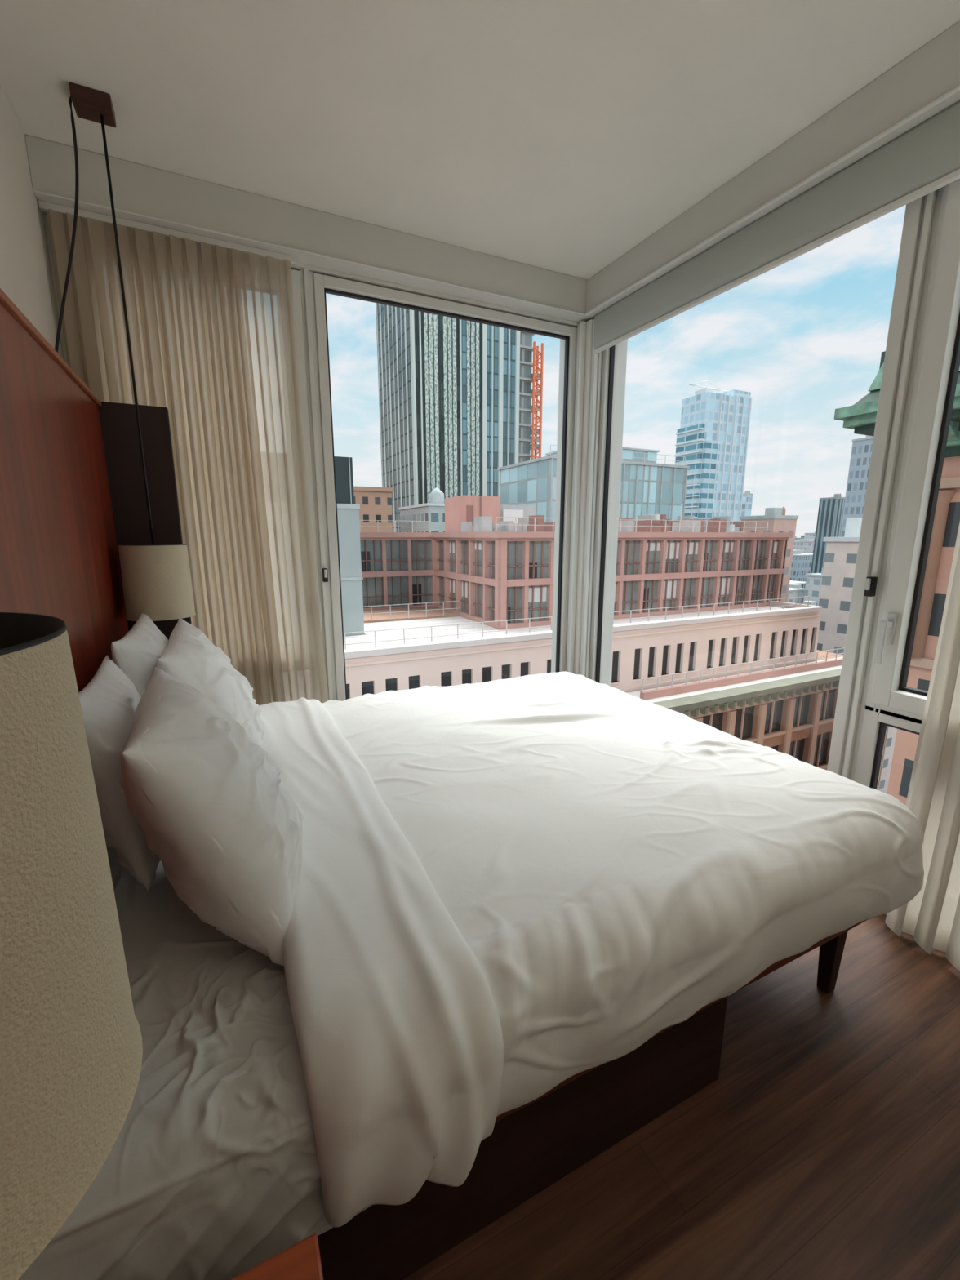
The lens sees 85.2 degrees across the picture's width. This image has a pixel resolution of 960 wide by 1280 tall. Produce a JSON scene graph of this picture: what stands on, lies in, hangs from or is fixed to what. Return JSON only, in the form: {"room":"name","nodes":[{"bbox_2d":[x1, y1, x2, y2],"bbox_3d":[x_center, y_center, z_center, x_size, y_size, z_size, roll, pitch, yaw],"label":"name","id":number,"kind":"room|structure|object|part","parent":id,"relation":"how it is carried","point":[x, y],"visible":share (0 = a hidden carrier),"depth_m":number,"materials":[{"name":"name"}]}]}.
{"room":"hotel room","nodes":[
{"label":"hotel room","id":0,"kind":"room"},
{"bbox_2d":[0,84,63,359],"bbox_3d":[-0.600,-0.006,-0.073,0.120,2.800,5.600,-5,13,-25],"label":"wall","id":1,"kind":"structure","parent":0,"point":[25,273],"depth_m":1.76,"materials":[{"name":"paint"}]},
{"bbox_2d":[0,288,191,692],"bbox_3d":[-0.808,0.250,0.981,0.361,1.885,2.850,-5,13,-25],"label":"headboard","id":2,"kind":"object","parent":1,"relation":"attached to","point":[73,487],"visible":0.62,"depth_m":1.49,"materials":[{"name":"brown wood"}]},
{"bbox_2d":[41,210,579,327],"bbox_3d":[-0.467,-0.607,2.937,2.810,2.800,0.200,-5,13,-25],"label":"wall","id":3,"kind":"structure","parent":0,"point":[316,269],"depth_m":2.69,"materials":[{"name":"paint"}]},
{"bbox_2d":[38,200,328,706],"bbox_3d":[-1.237,-0.420,2.423,0.989,2.594,0.086,-5,13,-25],"label":"sheer curtain","id":4,"kind":"object","parent":3,"relation":"hanging from","point":[211,321],"visible":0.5,"depth_m":2.33,"materials":[{"name":"fabric"}]},
{"bbox_2d":[24,134,594,322],"bbox_3d":[-0.489,-1.854,2.502,2.610,0.185,0.108,-5,13,-25],"label":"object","id":5,"kind":"structure","parent":3,"relation":"attached to","point":[142,193],"depth_m":2.30,"materials":[{"name":"paint"}]},
{"bbox_2d":[43,213,577,701],"bbox_3d":[-0.556,-0.531,2.812,2.530,2.500,0.168,-5,13,-25],"label":"frame","id":6,"kind":"object","parent":3,"relation":"attached to","point":[309,291],"visible":0.26,"depth_m":2.69,"materials":[{"name":"paint"}]},
{"bbox_2d":[551,319,627,686],"bbox_3d":[0.687,-0.653,3.422,0.310,2.500,0.340,-5,13,-25],"label":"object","id":7,"kind":"structure","parent":3,"relation":"attached to","point":[588,364],"depth_m":3.26,"materials":[{"name":"paint"}]},
{"bbox_2d":[0,0,959,279],"bbox_3d":[0.672,-1.598,0.242,2.910,0.200,5.600,-5,13,-25],"label":"ceiling","id":8,"kind":"structure","parent":0,"point":[560,136],"depth_m":1.72,"materials":[{"name":"paint"}]},
{"bbox_2d":[0,612,142,1279],"bbox_3d":[-0.313,-0.581,0.097,0.238,1.738,0.238,-5,13,-25],"label":"pendant lamp","id":9,"kind":"object","parent":8,"relation":"hanging from","point":[71,1048],"visible":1,"depth_m":0.24,"materials":[{"name":"beige fabric"}]},
{"bbox_2d":[54,81,195,621],"bbox_3d":[-1.259,-0.932,1.845,0.239,1.735,0.362,-1,11,-4],"label":"pendant lamp","id":10,"kind":"object","parent":8,"relation":"hanging from","point":[156,578],"visible":0.96,"depth_m":1.94,"materials":[{"name":"beige fabric"}]},
{"bbox_3d":[-1.306,-0.968,1.823,0.171,1.654,0.364,2,12,11],"label":"cord","id":11,"kind":"part","parent":10,"relation":"part of","materials":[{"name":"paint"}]},
{"bbox_3d":[-1.263,-0.232,2.048,0.238,0.282,0.238,-5,13,-25],"label":"lamp shade","id":12,"kind":"part","parent":10,"relation":"part of","materials":[{"name":"beige fabric"}]},
{"bbox_2d":[403,914,959,1279],"bbox_3d":[0.672,1.304,0.822,2.910,0.120,5.600,-5,13,-25],"label":"floor","id":13,"kind":"structure","parent":0,"point":[824,1144],"depth_m":1.18,"materials":[{"name":"brown wood"}]},
{"bbox_2d":[231,1233,323,1279],"bbox_3d":[-0.273,1.067,0.412,0.400,0.505,0.510,-5,13,-25],"label":"nightstand","id":14,"kind":"object","parent":13,"relation":"on","point":[301,1260],"visible":1,"depth_m":0.64,"materials":[{"name":"brown wood"}]},
{"bbox_2d":[17,671,924,1279],"bbox_3d":[-0.030,0.681,1.832,2.125,0.705,1.888,-5,13,-25],"label":"bed","id":15,"kind":"object","parent":13,"relation":"on","point":[528,912],"visible":0.77,"depth_m":1.03,"materials":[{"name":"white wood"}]},
{"bbox_2d":[78,654,160,891],"bbox_3d":[-0.867,0.297,1.296,0.192,0.450,0.460,-5,13,-25],"label":"pillow","id":16,"kind":"object","parent":15,"relation":"on","point":[109,702],"visible":0.42,"depth_m":1.14,"materials":[{"name":"white fabric"}]},
{"bbox_2d":[111,613,168,697],"bbox_3d":[-1.077,0.187,1.771,0.230,0.499,0.662,-5,13,-25],"label":"pillow","id":17,"kind":"object","parent":15,"relation":"on","point":[137,653],"visible":0.33,"depth_m":1.52,"materials":[{"name":"white fabric"}]},
{"bbox_3d":[-0.075,0.565,1.805,2.020,0.255,1.787,-5,13,-25],"label":"mattress","id":18,"kind":"part","parent":15,"relation":"part of","materials":[{"name":"white fabric"}]},
{"bbox_2d":[155,617,264,746],"bbox_3d":[-0.921,0.199,1.811,0.313,0.481,0.672,-5,13,-25],"label":"pillow","id":19,"kind":"object","parent":15,"relation":"on","point":[189,656],"visible":0.59,"depth_m":1.68,"materials":[{"name":"white fabric"}]},
{"bbox_2d":[120,666,303,965],"bbox_3d":[-0.578,0.331,1.168,0.330,0.475,0.694,-6,13,-28],"label":"pillow","id":20,"kind":"object","parent":15,"relation":"on","point":[224,830],"visible":0.97,"depth_m":0.93,"materials":[{"name":"white fabric"}]},
{"bbox_2d":[321,671,924,1116],"bbox_3d":[0.176,0.472,1.896,1.649,0.288,1.817,-5,13,-25],"label":"duvet","id":21,"kind":"object","parent":15,"relation":"on","point":[571,868],"depth_m":1.18,"materials":[{"name":"white fabric"}]},
{"bbox_3d":[1.934,-0.226,1.030,0.200,2.800,5.400,-5,13,-25],"label":"wall","id":22,"kind":"structure","parent":0,"visible":0},
{"bbox_2d":[585,20,959,317],"bbox_3d":[1.811,-1.484,0.661,0.122,0.189,5.300,-5,13,-25],"label":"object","id":23,"kind":"structure","parent":22,"relation":"attached to","point":[926,83],"depth_m":1.87,"materials":[{"name":"paint"}]},
{"bbox_2d":[587,178,959,789],"bbox_3d":[1.273,-0.395,2.182,0.168,2.480,2.510,-5,13,-25],"label":"frame","id":24,"kind":"object","parent":22,"relation":"attached to","point":[922,361],"visible":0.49,"depth_m":1.80,"materials":[{"name":"paint"}]},
{"bbox_2d":[593,101,959,353],"bbox_3d":[1.306,-1.503,1.745,0.063,0.200,2.860,-5,13,-25],"label":"roller blind","id":25,"kind":"object","parent":22,"relation":"attached to","point":[925,159],"visible":1,"depth_m":1.91,"materials":[{"name":"grey fabric"}]},
{"bbox_2d":[884,522,959,971],"bbox_3d":[1.598,-0.096,1.363,0.095,2.385,0.655,-5,13,-25],"label":"curtain","id":26,"kind":"object","parent":22,"relation":"hanging from","point":[932,917],"visible":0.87,"depth_m":1.70,"materials":[{"name":"fabric"}]},
{"label":"outside","id":27,"kind":"structure","parent":0,"visible":0},
{"bbox_3d":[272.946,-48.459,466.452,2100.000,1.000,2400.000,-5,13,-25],"label":"ground","id":28,"kind":"structure","parent":27,"visible":0},
{"bbox_2d":[334,456,364,636],"bbox_3d":[-18.827,12.721,36.264,19.150,47.600,16.050,-5,13,-25],"label":"annex building","id":29,"kind":"structure","parent":28,"relation":"on","point":[348,512],"depth_m":29.38,"materials":[{"name":"grey concrete"}]},
{"bbox_2d":[353,486,393,532],"bbox_3d":[-26.870,-0.500,88.649,20.600,53.000,20.600,-5,13,-25],"label":"brick building","id":30,"kind":"structure","parent":28,"relation":"on","point":[375,503],"depth_m":78.89,"materials":[{"name":"brick"}]},
{"bbox_2d":[398,487,444,532],"bbox_3d":[2.790,-1.656,98.518,30.400,51.400,20.200,-5,13,-25],"label":"podium building","id":31,"kind":"structure","parent":28,"relation":"on","point":[433,512],"depth_m":85.87,"materials":[{"name":"white concrete"}]},
{"bbox_2d":[375,302,543,532],"bbox_3d":[-5.385,-44.461,127.482,31.240,124.000,26.100,-5,13,-25],"label":"striped skyscraper","id":32,"kind":"structure","parent":28,"relation":"on","point":[455,395],"depth_m":114.46,"materials":[{"name":"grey glass"}]},
{"bbox_2d":[343,595,822,698],"bbox_3d":[3.165,15.262,45.952,38.625,38.820,25.150,-5,13,-25],"label":"office building","id":33,"kind":"structure","parent":28,"relation":"on","point":[407,648],"depth_m":32.41,"materials":[{"name":"concrete"}]},
{"bbox_2d":[359,495,793,629],"bbox_3d":[6.102,-7.854,44.410,33.100,9.640,20.300,-5,13,-25],"label":"office building","id":34,"kind":"structure","parent":33,"relation":"on","point":[492,557],"depth_m":38.86,"materials":[{"name":"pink brick"}]},
{"bbox_2d":[497,444,745,532],"bbox_3d":[17.122,2.970,69.243,24.200,53.800,18.400,-5,13,-25],"label":"pavilion building","id":35,"kind":"structure","parent":28,"relation":"on","point":[650,490],"depth_m":62.81,"materials":[{"name":"glass"}]},
{"bbox_2d":[674,380,752,520],"bbox_3d":[90.650,-49.216,209.583,25.605,101.150,13.700,-5,13,-25],"label":"glass skyscraper","id":36,"kind":"structure","parent":28,"relation":"on","point":[713,433],"depth_m":199.51,"materials":[{"name":"blue glass"}]},
{"bbox_2d":[740,490,753,520],"bbox_3d":[130.860,-41.776,264.370,4.472,65.088,6.172,-5,13,-25],"label":"slender high-rise","id":37,"kind":"structure","parent":28,"relation":"on","point":[747,501],"depth_m":256.68,"materials":[{"name":"blue glass"}]},
{"bbox_2d":[626,648,888,790],"bbox_3d":[17.149,17.083,46.151,25.570,35.170,19.700,-5,13,-25],"label":"building","id":38,"kind":"structure","parent":28,"relation":"on","point":[790,710],"depth_m":34.64,"materials":[{"name":"stone"}]},
{"bbox_2d":[739,506,798,602],"bbox_3d":[51.367,0.032,97.318,6.240,48.560,6.740,-5,13,-25],"label":"brick building","id":39,"kind":"structure","parent":28,"relation":"on","point":[778,522],"depth_m":91.48,"materials":[{"name":"pink brick"}]},
{"bbox_2d":[787,531,823,605],"bbox_3d":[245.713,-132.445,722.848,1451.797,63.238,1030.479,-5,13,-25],"label":"blocks","id":40,"kind":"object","parent":28,"relation":"on","point":[802,583],"visible":0.02,"depth_m":236.63,"materials":[{"name":"white concrete"}]},
{"bbox_2d":[810,493,844,573],"bbox_3d":[120.336,-21.809,183.704,4.160,57.540,6.160,-5,13,-25],"label":"striped high-rise","id":41,"kind":"structure","parent":28,"relation":"on","point":[830,513],"depth_m":179.14,"materials":[{"name":"glass"}]},
{"bbox_2d":[840,435,873,537],"bbox_3d":[112.341,-24.053,156.587,7.592,72.568,6.292,-5,13,-25],"label":"high-rise","id":42,"kind":"structure","parent":28,"relation":"on","point":[861,450],"depth_m":150.74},
{"bbox_2d":[817,517,897,793],"bbox_3d":[55.987,5.608,74.351,17.056,46.624,8.656,-5,13,-25],"label":"apartment building","id":43,"kind":"structure","parent":28,"relation":"on","point":[841,553],"depth_m":70.45,"materials":[{"name":"grey concrete"}]},
{"bbox_2d":[834,351,959,805],"bbox_3d":[32.006,14.674,17.433,23.500,51.150,31.000,-5,13,-25],"label":"building","id":44,"kind":"structure","parent":28,"relation":"on","point":[860,417],"depth_m":21.07,"materials":[{"name":"red brick"}]}
]}

